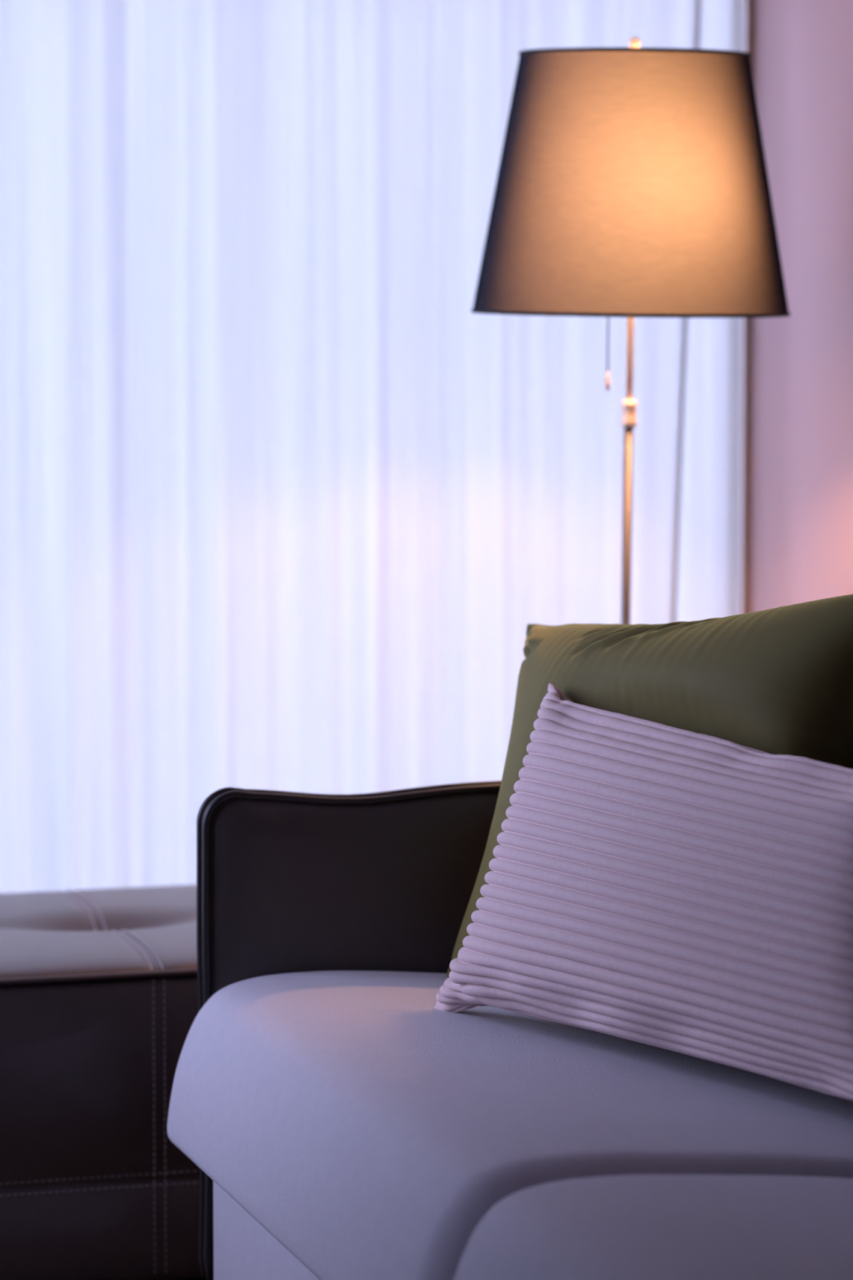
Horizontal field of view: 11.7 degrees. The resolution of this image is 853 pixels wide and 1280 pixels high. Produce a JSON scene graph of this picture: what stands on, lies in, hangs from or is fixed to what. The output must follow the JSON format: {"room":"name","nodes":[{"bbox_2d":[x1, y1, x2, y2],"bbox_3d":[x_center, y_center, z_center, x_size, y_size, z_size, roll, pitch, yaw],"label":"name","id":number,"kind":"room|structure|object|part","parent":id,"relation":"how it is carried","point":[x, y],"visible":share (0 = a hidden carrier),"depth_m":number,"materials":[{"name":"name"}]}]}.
{"room":"living room","nodes":[
{"label":"living room","id":0,"kind":"room"},
{"bbox_2d":[171,1277,206,1279],"bbox_3d":[0.197,1.222,2.749,3.562,0.100,8.600,-2,6,-16],"label":"floor","id":1,"kind":"structure","parent":0,"point":[193,1278],"depth_m":5.70,"materials":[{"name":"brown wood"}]},
{"bbox_2d":[0,884,201,1279],"bbox_3d":[-0.456,0.623,5.938,0.680,0.459,0.680,-2,6,-16],"label":"ottoman","id":2,"kind":"object","parent":1,"relation":"on","point":[99,997],"visible":0.61,"depth_m":5.60,"materials":[{"name":"leather"}]},
{"bbox_2d":[167,780,852,1279],"bbox_3d":[0.430,0.556,4.308,0.902,0.917,2.470,-2,6,-16],"label":"sofa","id":3,"kind":"object","parent":1,"relation":"on","point":[337,1122],"visible":0.77,"depth_m":4.73,"materials":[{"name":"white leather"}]},
{"bbox_3d":[0.387,0.839,4.297,0.676,0.195,2.380,-2,6,-16],"label":"panel","id":4,"kind":"part","parent":3,"relation":"part of","materials":[{"name":"white fabric"}]},
{"bbox_3d":[0.116,0.501,5.467,0.837,0.635,0.069,-2,6,-16],"label":"arm","id":5,"kind":"part","parent":3,"relation":"part of","materials":[{"name":"brown leather"}]},
{"bbox_2d":[167,970,852,1279],"bbox_3d":[0.181,0.582,4.854,0.732,0.225,1.150,-2,6,-16],"label":"seat cushion","id":6,"kind":"object","parent":3,"relation":"on","point":[371,1128],"depth_m":4.66,"materials":[{"name":"white fabric"}]},
{"bbox_2d":[433,682,852,1100],"bbox_3d":[0.308,0.300,4.757,0.233,0.421,0.867,-4,7,-36],"label":"throw pillow","id":7,"kind":"object","parent":3,"relation":"on","point":[650,882],"visible":1,"depth_m":4.68,"materials":[{"name":"fabric"}]},
{"bbox_2d":[446,594,852,977],"bbox_3d":[0.283,0.179,5.103,0.295,0.537,0.746,-5,8,-41],"label":"throw pillow","id":8,"kind":"object","parent":3,"relation":"on","point":[778,680],"visible":0.32,"depth_m":4.91,"materials":[{"name":"green fabric"}]},
{"bbox_2d":[453,1174,852,1279],"bbox_3d":[0.509,0.692,3.753,0.732,0.225,1.141,-2,6,-16],"label":"seat cushion","id":9,"kind":"object","parent":3,"relation":"on","point":[624,1227],"depth_m":4.01,"materials":[{"name":"white fabric"}]},
{"bbox_2d":[470,37,791,624],"bbox_3d":[0.294,-0.015,6.050,0.462,1.708,0.462,2,6,21],"label":"floor lamp","id":10,"kind":"object","parent":1,"relation":"on","point":[632,183],"visible":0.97,"depth_m":5.82,"materials":[{"name":"fabric"}]},
{"bbox_3d":[0.261,-0.373,5.992,0.007,0.029,0.007,-1,6,-16],"label":"cord pull","id":11,"kind":"part","parent":10,"relation":"part of","materials":[{"name":"white plastic"}]},
{"bbox_3d":[0.276,-0.467,5.992,0.039,0.166,0.003,-4,7,-35],"label":"pull cord","id":12,"kind":"part","parent":10,"relation":"part of","materials":[{"name":"metal"}]},
{"bbox_3d":[0.294,-0.473,6.004,0.462,0.005,0.462,-1,6,-16],"label":"rim trim","id":13,"kind":"part","parent":10,"relation":"part of","materials":[{"name":"metal"}]},
{"bbox_3d":[0.298,-0.840,5.969,0.334,0.005,0.334,-1,6,-16],"label":"rim trim","id":14,"kind":"part","parent":10,"relation":"part of","materials":[{"name":"metal"}]},
{"bbox_2d":[749,0,852,612],"bbox_3d":[1.820,-0.171,2.962,0.250,2.630,8.350,-2,6,-16],"label":"wall","id":15,"kind":"structure","parent":0,"point":[801,542],"depth_m":6.61,"materials":[{"name":"paint"}]},
{"bbox_2d":[739,0,754,614],"bbox_3d":[0.519,-0.561,6.872,0.012,2.630,0.074,-2,6,-16],"label":"window frame","id":16,"kind":"structure","parent":15,"relation":"attached to","point":[748,5],"depth_m":6.86,"materials":[{"name":"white wood"}]},
{"bbox_3d":[0.197,-1.494,2.477,3.562,0.100,8.600,-2,6,-16],"label":"ceiling","id":17,"kind":"structure","parent":0,"visible":0},
{"bbox_2d":[0,0,701,893],"bbox_3d":[-0.941,-0.523,6.344,2.951,2.598,0.053,-2,6,-16],"label":"sheer curtain","id":18,"kind":"object","parent":17,"relation":"hanging from","point":[280,510],"visible":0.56,"depth_m":6.57,"materials":[{"name":"fabric"}]},
{"bbox_2d":[675,0,744,622],"bbox_3d":[0.445,-0.571,6.821,0.152,2.598,0.018,-2,6,-16],"label":"sheer curtain","id":19,"kind":"object","parent":17,"relation":"hanging from","point":[708,583],"visible":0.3,"depth_m":6.86,"materials":[{"name":"fabric"}]}
]}

